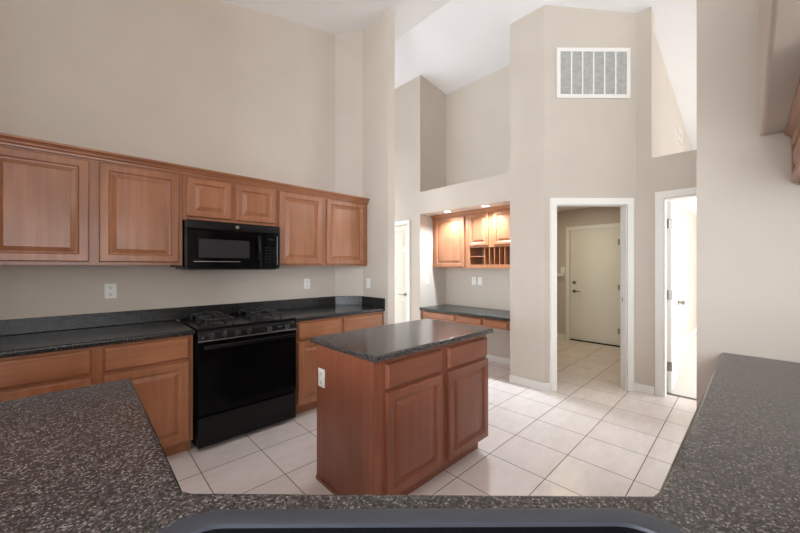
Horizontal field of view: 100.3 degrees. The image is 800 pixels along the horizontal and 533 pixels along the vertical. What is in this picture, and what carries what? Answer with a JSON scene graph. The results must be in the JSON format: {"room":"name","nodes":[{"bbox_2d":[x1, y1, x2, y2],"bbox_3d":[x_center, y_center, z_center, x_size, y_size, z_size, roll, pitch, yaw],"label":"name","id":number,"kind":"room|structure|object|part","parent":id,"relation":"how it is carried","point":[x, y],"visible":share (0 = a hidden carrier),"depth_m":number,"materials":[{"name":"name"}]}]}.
{"room":"kitchen","nodes":[
{"label":"kitchen","id":0,"kind":"room"},
{"bbox_2d":[0,0,334,335],"bbox_3d":[-3.428,-0.713,1.562,7.215,4.176,0.120,0,0,-44],"label":"wall","id":1,"kind":"structure","parent":0,"point":[215,85],"depth_m":2.85,"materials":[{"name":"paint"}]},
{"bbox_2d":[0,144,181,266],"bbox_3d":[-2.274,-0.378,2.345,1.213,0.764,0.344,0,0,-44],"label":"upper cabinet","id":2,"kind":"object","parent":1,"relation":"attached to","point":[56,209],"visible":1,"depth_m":2.25,"materials":[{"name":"brown wood"}]},
{"bbox_3d":[-2.288,-0.377,2.111,0.469,0.687,0.026,0,0,-44],"label":"door","id":3,"kind":"part","parent":2,"relation":"part of","materials":[{"name":"brown wood"}]},
{"bbox_3d":[-1.913,-0.377,2.470,0.467,0.687,0.026,0,0,-44],"label":"door","id":4,"kind":"part","parent":2,"relation":"part of","materials":[{"name":"brown wood"}]},
{"bbox_2d":[0,132,369,203],"bbox_3d":[-1.483,-0.767,2.868,3.082,0.060,0.045,0,0,-44],"label":"crown molding","id":5,"kind":"structure","parent":2,"relation":"attached to","point":[5,139],"depth_m":2.51,"materials":[{"name":"brown wood"}]},
{"bbox_2d":[104,283,116,298],"bbox_3d":[-2.253,0.191,2.599,0.072,0.116,0.009,0,0,-44],"label":"wall outlet","id":6,"kind":"object","parent":1,"relation":"attached to","point":[110,290],"visible":1,"depth_m":2.60,"materials":[{"name":"white plastic"}]},
{"bbox_2d":[0,296,384,335],"bbox_3d":[-1.498,0.408,2.885,3.085,0.106,0.638,0,0,-44],"label":"backsplash","id":7,"kind":"structure","parent":1,"relation":"attached to","point":[79,321],"depth_m":2.75,"materials":[{"name":"black stone"}]},
{"bbox_2d":[182,174,275,225],"bbox_3d":[-1.559,-0.568,3.030,0.764,0.385,0.344,0,0,-44],"label":"upper cabinet","id":8,"kind":"object","parent":1,"relation":"attached to","point":[207,199],"visible":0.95,"depth_m":2.87,"materials":[{"name":"brown wood"}]},
{"bbox_3d":[-1.586,-0.560,2.784,0.329,0.314,0.026,0,0,-44],"label":"door","id":9,"kind":"part","parent":8,"relation":"part of","materials":[{"name":"brown wood"}]},
{"bbox_2d":[176,219,279,269],"bbox_3d":[-1.516,-0.171,2.986,0.750,0.400,0.461,0,0,-44],"label":"microwave","id":10,"kind":"object","parent":8,"relation":"attached to","point":[206,245],"visible":0.98,"depth_m":2.81,"materials":[{"name":"black plastic"}]},
{"bbox_3d":[-1.466,-0.144,2.807,0.575,0.311,0.031,0,0,-44],"label":"door","id":11,"kind":"part","parent":10,"relation":"part of","materials":[{"name":"black glass"}]},
{"bbox_3d":[-1.251,-0.152,2.960,0.026,0.249,0.058,0,0,-44],"label":"handle","id":12,"kind":"part","parent":10,"relation":"part of","materials":[{"name":"black plastic"}]},
{"bbox_3d":[-1.194,-0.144,3.067,0.172,0.311,0.031,0,0,-44],"label":"control panel","id":13,"kind":"part","parent":10,"relation":"part of","materials":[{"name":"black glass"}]},
{"bbox_3d":[-1.314,-0.560,3.045,0.348,0.314,0.026,0,0,-44],"label":"door","id":14,"kind":"part","parent":8,"relation":"part of","materials":[{"name":"brown wood"}]},
{"bbox_2d":[304,279,309,288],"bbox_3d":[-1.046,0.195,3.756,0.072,0.116,0.009,0,0,-44],"label":"wall outlet","id":15,"kind":"object","parent":1,"relation":"attached to","point":[306,281],"visible":1,"depth_m":3.75,"materials":[{"name":"white plastic"}]},
{"bbox_2d":[276,189,366,265],"bbox_3d":[-0.886,-0.385,3.675,1.096,0.750,0.344,0,0,-44],"label":"upper cabinet","id":16,"kind":"object","parent":1,"relation":"attached to","point":[314,230],"visible":0.95,"depth_m":3.49,"materials":[{"name":"brown wood"}]},
{"bbox_3d":[-0.991,-0.374,3.354,0.464,0.698,0.026,0,0,-44],"label":"door","id":17,"kind":"part","parent":16,"relation":"part of","materials":[{"name":"brown wood"}]},
{"bbox_3d":[-0.598,-0.374,3.732,0.509,0.698,0.026,0,0,-44],"label":"door","id":18,"kind":"part","parent":16,"relation":"part of","materials":[{"name":"brown wood"}]},
{"bbox_2d":[335,30,362,295],"bbox_3d":[-0.621,-0.752,4.098,0.345,4.255,0.345,0,0,-44],"label":"wall","id":19,"kind":"structure","parent":0,"point":[348,45],"depth_m":4.02,"materials":[{"name":"paint"}]},
{"bbox_2d":[363,9,394,324],"bbox_3d":[-0.255,-0.752,3.893,0.100,4.255,0.458,0,0,-44],"label":"wall","id":20,"kind":"structure","parent":0,"point":[379,35],"depth_m":3.80,"materials":[{"name":"paint"}]},
{"bbox_2d":[366,278,369,287],"bbox_3d":[-0.374,0.197,3.937,0.009,0.116,0.072,0,0,-44],"label":"light switch","id":21,"kind":"object","parent":20,"relation":"attached to","point":[367,279],"visible":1,"depth_m":3.94,"materials":[{"name":"white plastic"}]},
{"bbox_2d":[395,75,424,320],"bbox_3d":[-0.265,-0.760,5.724,0.120,4.271,1.770,0,0,-44],"label":"wall","id":22,"kind":"structure","parent":0,"point":[410,96],"depth_m":5.14,"materials":[{"name":"paint"}]},
{"bbox_2d":[395,225,406,323],"bbox_3d":[-0.126,0.357,5.518,0.095,2.019,0.726,0,0,-44],"label":"door","id":23,"kind":"structure","parent":22,"relation":"in","point":[400,231],"depth_m":5.38,"materials":[{"name":"paint"}]},
{"bbox_2d":[395,220,410,321],"bbox_3d":[-0.103,0.323,5.540,0.139,2.105,0.880,0,0,-44],"label":"trim","id":24,"kind":"structure","parent":22,"relation":"attached to","point":[404,222],"depth_m":5.20,"materials":[{"name":"paint"}]},
{"bbox_2d":[167,338,696,496],"bbox_3d":[1.591,1.435,1.664,14.840,0.120,10.440,0,0,-44],"label":"floor","id":25,"kind":"structure","parent":0,"point":[591,435],"depth_m":2.55,"materials":[{"name":"beige tile"}]},
{"bbox_2d":[0,335,192,456],"bbox_3d":[-2.168,0.938,2.243,1.225,0.874,0.631,0,0,-44],"label":"base cabinet","id":26,"kind":"object","parent":25,"relation":"on","point":[160,371],"visible":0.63,"depth_m":2.22,"materials":[{"name":"brown wood"}]},
{"bbox_3d":[-2.078,0.592,1.912,0.457,0.157,0.024,0,0,-44],"label":"drawer","id":27,"kind":"part","parent":26,"relation":"part of","materials":[{"name":"brown wood"}]},
{"bbox_3d":[-2.077,0.972,1.911,0.457,0.570,0.026,0,0,-44],"label":"door","id":28,"kind":"part","parent":26,"relation":"part of","materials":[{"name":"brown wood"}]},
{"bbox_2d":[0,320,194,357],"bbox_3d":[-2.166,0.480,2.244,1.234,0.038,0.637,0,0,-44],"label":"countertop","id":29,"kind":"structure","parent":26,"relation":"on","point":[52,341],"depth_m":2.20,"materials":[{"name":"black stone"}]},
{"bbox_3d":[-1.705,0.592,2.269,0.470,0.157,0.024,0,0,-44],"label":"drawer","id":30,"kind":"part","parent":26,"relation":"part of","materials":[{"name":"brown wood"}]},
{"bbox_3d":[-1.704,0.972,2.269,0.470,0.570,0.026,0,0,-44],"label":"door","id":31,"kind":"part","parent":26,"relation":"part of","materials":[{"name":"brown wood"}]},
{"bbox_2d":[179,307,296,448],"bbox_3d":[-1.400,0.883,2.914,0.776,0.984,0.675,0,0,-44],"label":"gas range","id":32,"kind":"object","parent":25,"relation":"on","point":[244,361],"visible":0.98,"depth_m":2.67,"materials":[{"name":"black metal"}]},
{"bbox_3d":[-1.398,0.517,2.486,0.048,0.048,0.038,0,0,-44],"label":"knob","id":33,"kind":"part","parent":32,"relation":"part of","materials":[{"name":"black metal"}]},
{"bbox_3d":[-1.336,0.517,2.546,0.048,0.048,0.038,0,0,-44],"label":"knob","id":34,"kind":"part","parent":32,"relation":"part of","materials":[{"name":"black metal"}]},
{"bbox_2d":[179,309,294,330],"bbox_3d":[-1.425,0.455,2.939,0.776,0.040,0.605,0,0,-44],"label":"cooktop","id":35,"kind":"object","parent":32,"relation":"in","point":[241,320],"depth_m":2.80,"materials":[{"name":"black metal"}]},
{"bbox_3d":[-1.217,0.833,2.723,0.764,0.545,0.055,0,0,-44],"label":"oven door","id":36,"kind":"part","parent":32,"relation":"part of","materials":[{"name":"black glass"}]},
{"bbox_3d":[-1.219,1.228,2.724,0.764,0.223,0.050,0,0,-44],"label":"drawer","id":37,"kind":"part","parent":32,"relation":"part of","materials":[{"name":"black metal"}]},
{"bbox_3d":[-1.215,0.511,2.720,0.768,0.078,0.061,0,0,-44],"label":"control panel","id":38,"kind":"part","parent":32,"relation":"part of","materials":[{"name":"black metal"}]},
{"bbox_3d":[-1.203,0.517,2.673,0.048,0.048,0.038,0,0,-44],"label":"knob","id":39,"kind":"part","parent":32,"relation":"part of","materials":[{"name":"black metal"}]},
{"bbox_3d":[-1.183,0.598,2.687,0.708,0.030,0.047,0,0,-44],"label":"handle","id":40,"kind":"part","parent":32,"relation":"part of","materials":[{"name":"black metal"}]},
{"bbox_2d":[295,311,382,413],"bbox_3d":[-0.689,0.938,3.502,1.053,0.874,0.401,0,0,-44],"label":"base cabinet","id":41,"kind":"object","parent":25,"relation":"on","point":[306,351],"visible":0.38,"depth_m":3.11,"materials":[{"name":"brown wood"}]},
{"bbox_3d":[-0.754,0.972,3.180,0.470,0.570,0.026,0,0,-44],"label":"door","id":42,"kind":"part","parent":41,"relation":"part of","materials":[{"name":"brown wood"}]},
{"bbox_3d":[-0.754,0.592,3.181,0.470,0.157,0.024,0,0,-44],"label":"drawer","id":43,"kind":"part","parent":41,"relation":"part of","materials":[{"name":"brown wood"}]},
{"bbox_2d":[274,305,384,321],"bbox_3d":[-0.766,0.480,3.586,1.057,0.038,0.637,0,0,-44],"label":"countertop","id":44,"kind":"structure","parent":41,"relation":"on","point":[321,312],"depth_m":3.44,"materials":[{"name":"black stone"}]},
{"bbox_3d":[-0.377,0.592,3.543,0.504,0.157,0.024,0,0,-44],"label":"drawer","id":45,"kind":"part","parent":41,"relation":"part of","materials":[{"name":"brown wood"}]},
{"bbox_2d":[316,335,487,494],"bbox_3d":[0.059,0.938,2.326,1.099,0.875,0.604,0,0,-44],"label":"kitchen island","id":46,"kind":"object","parent":25,"relation":"on","point":[388,427],"visible":0.88,"depth_m":1.97,"materials":[{"name":"brown wood"}]},
{"bbox_2d":[318,368,324,387],"bbox_3d":[-0.500,0.707,2.120,0.009,0.116,0.072,0,0,-44],"label":"wall outlet","id":47,"kind":"object","parent":46,"relation":"attached to","point":[321,372],"visible":1,"depth_m":2.11,"materials":[{"name":"white plastic"}]},
{"bbox_3d":[-0.341,0.938,1.959,0.014,0.875,0.579,0,0,-44],"label":"panel","id":48,"kind":"part","parent":46,"relation":"part of","materials":[{"name":"brown wood"}]},
{"bbox_2d":[310,318,493,362],"bbox_3d":[0.056,0.480,2.342,1.148,0.038,0.667,0,0,-44],"label":"island countertop","id":49,"kind":"structure","parent":46,"relation":"on","point":[377,344],"depth_m":2.14,"materials":[{"name":"stone"}]},
{"bbox_3d":[0.094,0.597,1.961,0.466,0.140,0.024,0,0,-44],"label":"drawer","id":50,"kind":"part","parent":46,"relation":"part of","materials":[{"name":"brown wood"}]},
{"bbox_3d":[0.095,0.973,1.960,0.466,0.580,0.026,0,0,-44],"label":"door","id":51,"kind":"part","parent":46,"relation":"part of","materials":[{"name":"brown wood"}]},
{"bbox_3d":[0.482,0.597,2.332,0.466,0.140,0.024,0,0,-44],"label":"drawer","id":52,"kind":"part","parent":46,"relation":"part of","materials":[{"name":"brown wood"}]},
{"bbox_3d":[0.482,0.973,2.332,0.466,0.580,0.026,0,0,-44],"label":"door","id":53,"kind":"part","parent":46,"relation":"part of","materials":[{"name":"brown wood"}]},
{"bbox_2d":[422,310,509,330],"bbox_3d":[1.002,1.016,4.702,0.524,0.718,1.455,0,0,-44],"label":"drawer unit","id":54,"kind":"object","parent":25,"relation":"on","point":[470,320],"visible":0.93,"depth_m":4.43,"materials":[{"name":"brown wood"}]},
{"bbox_3d":[0.560,0.710,4.802,0.024,0.086,0.560,0,0,-44],"label":"drawer","id":55,"kind":"part","parent":54,"relation":"part of","materials":[{"name":"brown wood"}]},
{"bbox_2d":[419,304,509,320],"bbox_3d":[1.026,0.634,4.725,0.645,0.038,1.456,0,0,-44],"label":"countertop","id":56,"kind":"structure","parent":54,"relation":"on","point":[488,313],"depth_m":4.62,"materials":[{"name":"black stone"}]},
{"bbox_3d":[0.920,0.710,4.426,0.024,0.086,0.380,0,0,-44],"label":"drawer","id":57,"kind":"part","parent":54,"relation":"part of","materials":[{"name":"brown wood"}]},
{"bbox_3d":[1.190,0.710,4.145,0.024,0.086,0.320,0,0,-44],"label":"drawer","id":58,"kind":"part","parent":54,"relation":"part of","materials":[{"name":"brown wood"}]},
{"bbox_2d":[510,5,555,382],"bbox_3d":[1.712,-0.760,4.027,0.625,4.271,0.496,0,0,-44],"label":"wall pier","id":59,"kind":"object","parent":25,"relation":"on","point":[533,35],"visible":0.83,"depth_m":3.80,"materials":[{"name":"paint"}]},
{"bbox_2d":[509,375,543,390],"bbox_3d":[1.453,1.333,3.835,0.014,0.085,0.415,0,0,-44],"label":"baseboard","id":60,"kind":"object","parent":59,"relation":"attached to","point":[514,379],"visible":1,"depth_m":3.83,"materials":[{"name":"paint"}]},
{"bbox_2d":[544,383,549,390],"bbox_3d":[1.622,1.333,3.687,0.058,0.085,0.014,0,0,0],"label":"baseboard","id":61,"kind":"structure","parent":59,"relation":"attached to","point":[546,385],"depth_m":3.68,"materials":[{"name":"paint"}]},
{"bbox_3d":[1.356,0.938,1.027,1.600,0.874,0.576,0,0,-44],"label":"base cabinet","id":62,"kind":"object","parent":25,"relation":"on","visible":0},
{"bbox_2d":[0,353,799,532],"bbox_3d":[0.236,0.480,1.110,3.117,0.038,2.275,0,0,-44],"label":"countertop","id":63,"kind":"structure","parent":62,"relation":"on","point":[87,459],"depth_m":0.74,"materials":[{"name":"stone"}]},
{"bbox_2d":[157,508,687,532],"bbox_3d":[0.038,0.564,0.363,0.930,0.222,0.530,0,0,0],"label":"sink","id":64,"kind":"object","parent":63,"relation":"in","point":[453,520],"visible":1,"depth_m":0.59,"materials":[{"name":"grey metal"}]},
{"bbox_3d":[0.038,0.568,0.363,0.850,0.215,0.450,0,0,0],"label":"bowl","id":65,"kind":"part","parent":64,"relation":"part of","materials":[{"name":"black"}]},
{"bbox_2d":[425,79,445,306],"bbox_3d":[0.531,-0.753,5.345,0.505,4.257,0.120,0,0,-44],"label":"wall","id":66,"kind":"structure","parent":0,"point":[435,99],"depth_m":5.26,"materials":[{"name":"paint"}]},
{"bbox_2d":[425,276,428,283],"bbox_3d":[0.419,0.210,5.147,0.072,0.116,0.009,0,0,-44],"label":"light switch","id":67,"kind":"object","parent":66,"relation":"attached to","point":[426,277],"visible":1,"depth_m":5.14,"materials":[{"name":"white plastic"}]},
{"bbox_2d":[222,0,696,149],"bbox_3d":[1.591,-2.123,1.664,14.840,2.018,10.440,0,0,-44],"label":"ceiling","id":68,"kind":"structure","parent":0,"point":[451,44],"depth_m":4.00,"materials":[{"name":"paint"}]},
{"bbox_2d":[420,172,509,215],"bbox_3d":[1.035,-0.958,4.733,0.625,0.335,1.460,0,0,-44],"label":"wall","id":69,"kind":"structure","parent":0,"point":[494,191],"depth_m":4.44,"materials":[{"name":"paint"}]},
{"bbox_2d":[446,65,509,358],"bbox_3d":[1.302,-0.723,4.989,0.115,4.196,1.700,0,0,-44],"label":"wall","id":70,"kind":"structure","parent":0,"point":[477,112],"depth_m":5.00,"materials":[{"name":"paint"}]},
{"bbox_2d":[433,215,467,267],"bbox_3d":[0.852,-0.372,5.113,0.359,0.790,0.655,0,0,-44],"label":"upper cabinet","id":71,"kind":"object","parent":70,"relation":"attached to","point":[450,235],"visible":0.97,"depth_m":4.96,"materials":[{"name":"brown wood"}]},
{"bbox_2d":[472,277,475,284],"bbox_3d":[1.125,0.219,5.083,0.009,0.116,0.072,0,0,-44],"label":"wall outlet","id":72,"kind":"object","parent":70,"relation":"attached to","point":[473,278],"visible":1,"depth_m":5.08,"materials":[{"name":"white plastic"}]},
{"bbox_2d":[478,277,481,284],"bbox_3d":[1.198,0.219,5.007,0.009,0.116,0.072,0,0,-44],"label":"light switch","id":73,"kind":"object","parent":70,"relation":"attached to","point":[479,278],"visible":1,"depth_m":5.00,"materials":[{"name":"white plastic"}]},
{"bbox_2d":[468,210,509,267],"bbox_3d":[1.356,-0.372,4.587,0.359,0.790,0.797,0,0,-44],"label":"upper cabinet","id":74,"kind":"object","parent":70,"relation":"attached to","point":[488,233],"visible":0.73,"depth_m":4.52,"materials":[{"name":"brown wood"}]},
{"bbox_2d":[431,205,509,219],"bbox_3d":[1.002,-0.760,4.701,0.045,0.058,1.455,0,0,-44],"label":"crown molding","id":75,"kind":"structure","parent":74,"relation":"attached to","point":[505,207],"depth_m":4.68,"materials":[{"name":"brown wood"}]},
{"bbox_3d":[1.090,-0.508,4.624,0.026,0.442,0.305,0,0,-44],"label":"door","id":76,"kind":"part","parent":74,"relation":"part of","materials":[{"name":"brown wood"}]},
{"bbox_3d":[1.356,-0.508,4.346,0.026,0.442,0.305,0,0,-44],"label":"door","id":77,"kind":"part","parent":74,"relation":"part of","materials":[{"name":"brown wood"}]},
{"bbox_2d":[486,354,509,364],"bbox_3d":[1.255,1.333,4.944,0.014,0.085,1.460,0,0,-44],"label":"baseboard","id":78,"kind":"structure","parent":70,"relation":"attached to","point":[498,359],"depth_m":4.77,"materials":[{"name":"paint"}]},
{"bbox_2d":[557,207,590,210],"bbox_3d":[2.608,-1.095,5.396,2.085,0.060,2.420,0,0,-44],"label":"ceiling","id":79,"kind":"structure","parent":0,"point":[558,208],"depth_m":6.13,"materials":[{"name":"paint"}]},
{"bbox_2d":[557,207,619,333],"bbox_3d":[3.404,0.125,6.160,0.120,2.500,2.420,0,0,-44],"label":"wall","id":80,"kind":"structure","parent":0,"point":[593,215],"depth_m":6.34,"materials":[{"name":"paint"}]},
{"bbox_2d":[557,333,565,338],"bbox_3d":[2.829,1.333,6.662,0.014,0.085,0.900,0,0,-44],"label":"baseboard","id":81,"kind":"structure","parent":80,"relation":"attached to","point":[563,336],"depth_m":6.38,"materials":[{"name":"paint"}]},
{"bbox_2d":[566,223,619,339],"bbox_3d":[3.518,0.315,6.027,0.139,2.120,0.950,0,0,-44],"label":"trim","id":82,"kind":"structure","parent":80,"relation":"attached to","point":[613,225],"depth_m":6.29,"materials":[{"name":"paint"}]},
{"bbox_2d":[570,339,619,346],"bbox_3d":[3.510,1.368,6.019,0.120,0.014,0.802,0,0,-44],"label":"trim","id":83,"kind":"structure","parent":80,"relation":"attached to","point":[570,339],"depth_m":5.98,"materials":[{"name":"black"}]},
{"bbox_2d":[571,228,619,345],"bbox_3d":[3.488,0.346,5.988,0.099,2.025,0.808,0,0,-44],"label":"door","id":84,"kind":"structure","parent":80,"relation":"in","point":[595,254],"depth_m":5.98,"materials":[{"name":"paint"}]},
{"bbox_2d":[556,6,626,197],"bbox_3d":[2.120,-1.788,3.742,0.795,2.195,0.090,0,0,0],"label":"wall","id":85,"kind":"structure","parent":0,"point":[591,134],"depth_m":3.70,"materials":[{"name":"paint"}]},
{"bbox_2d":[550,198,633,390],"bbox_3d":[2.120,0.308,3.733,0.931,2.133,0.109,0,0,0],"label":"trim","id":86,"kind":"structure","parent":85,"relation":"attached to","point":[626,205],"depth_m":3.68,"materials":[{"name":"paint"}]},
{"bbox_2d":[556,47,630,98],"bbox_3d":[2.137,-2.138,3.688,0.818,0.555,0.020,0,0,0],"label":"air vent","id":87,"kind":"object","parent":85,"relation":"in","point":[592,73],"visible":1,"depth_m":3.69,"materials":[{"name":"metal"}]},
{"bbox_2d":[627,6,653,385],"bbox_3d":[2.636,-0.720,3.715,0.192,4.191,0.273,0,0,-44],"label":"wall","id":88,"kind":"structure","parent":0,"point":[640,25],"depth_m":3.66,"materials":[{"name":"paint"}]},
{"bbox_2d":[636,383,653,394],"bbox_3d":[2.671,1.333,3.635,0.014,0.085,0.160,0,0,-44],"label":"baseboard","id":89,"kind":"structure","parent":88,"relation":"attached to","point":[643,388],"depth_m":3.63,"materials":[{"name":"paint"}]},
{"bbox_2d":[652,149,696,394],"bbox_3d":[4.044,0.102,2.299,0.120,2.546,3.720,0,0,-44],"label":"wall","id":90,"kind":"structure","parent":0,"point":[675,171],"depth_m":3.51,"materials":[{"name":"paint"}]},
{"bbox_2d":[655,187,696,396],"bbox_3d":[3.086,0.291,3.284,0.139,2.168,0.906,0,0,-44],"label":"trim","id":91,"kind":"structure","parent":90,"relation":"attached to","point":[661,198],"depth_m":3.54,"materials":[{"name":"paint"}]},
{"bbox_2d":[667,201,684,392],"bbox_3d":[3.180,0.325,3.835,0.104,2.065,0.754,0,0,44],"label":"door","id":92,"kind":"structure","parent":90,"relation":"in","point":[673,302],"depth_m":3.65,"materials":[{"name":"paint"}]},
{"bbox_2d":[667,393,696,399],"bbox_3d":[3.143,1.371,3.340,0.020,0.008,0.770,0,0,-44],"label":"trim","id":93,"kind":"structure","parent":90,"relation":"attached to","point":[667,393],"depth_m":3.51,"materials":[{"name":"grey"}]},
{"bbox_2d":[654,32,696,346],"bbox_3d":[4.546,-0.709,5.495,5.030,4.168,0.120,0,0,-44],"label":"wall","id":94,"kind":"structure","parent":0,"point":[667,115],"depth_m":5.35,"materials":[{"name":"paint"}]},
{"bbox_2d":[678,126,681,144],"bbox_3d":[4.495,-2.095,5.354,0.400,0.200,0.012,0,0,-44],"label":"air vent","id":95,"kind":"object","parent":94,"relation":"in","point":[679,129],"visible":1,"depth_m":5.33,"materials":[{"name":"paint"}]},
{"bbox_2d":[678,326,696,353],"bbox_3d":[4.604,1.321,5.458,5.000,0.085,0.014,0,0,-44],"label":"baseboard","id":96,"kind":"structure","parent":94,"relation":"attached to","point":[694,331],"depth_m":5.85,"materials":[{"name":"paint"}]},
{"bbox_2d":[667,332,696,398],"bbox_3d":[5.896,1.369,4.102,5.010,0.012,3.760,0,0,-44],"label":"floor","id":97,"kind":"structure","parent":0,"point":[686,383],"depth_m":4.33,"materials":[{"name":"white tile"}]},
{"bbox_2d":[679,197,696,215],"bbox_3d":[5.889,-1.121,4.095,5.030,0.100,3.760,0,0,-44],"label":"ceiling","id":98,"kind":"structure","parent":0,"point":[691,203],"depth_m":5.67,"materials":[{"name":"paint"}]},
{"bbox_2d":[697,0,799,406],"bbox_3d":[1.958,-0.759,1.656,0.120,4.269,0.720,0,0,-44],"label":"wall","id":99,"kind":"structure","parent":0,"point":[748,201],"depth_m":1.75,"materials":[{"name":"paint"}]},
{"bbox_3d":[1.167,-1.648,0.315,0.880,1.976,0.120,0,0,-44],"label":"wall","id":100,"kind":"structure","parent":0,"visible":0},
{"bbox_2d":[760,0,799,135],"bbox_3d":[1.320,-1.018,0.877,1.879,0.715,0.477,0,0,-44],"label":"soffit","id":101,"kind":"object","parent":100,"relation":"attached to","point":[779,19],"depth_m":1.14,"materials":[{"name":"paint"}]},
{"bbox_3d":[1.888,-0.759,1.007,1.120,4.269,0.120,0,0,-44],"label":"wall","id":102,"kind":"structure","parent":0,"visible":0},
{"bbox_2d":[791,116,799,184],"bbox_3d":[1.677,-0.524,1.149,0.980,0.268,0.374,0,0,-44],"label":"upper cabinet","id":103,"kind":"object","parent":102,"relation":"attached to","point":[795,141],"visible":1,"depth_m":1.49,"materials":[{"name":"brown wood"}]},
{"bbox_2d":[784,77,799,138],"bbox_3d":[1.542,-0.629,1.276,1.000,0.058,0.045,0,0,-44],"label":"crown molding","id":104,"kind":"structure","parent":103,"relation":"attached to","point":[794,114],"depth_m":1.40,"materials":[{"name":"brown wood"}]}
]}

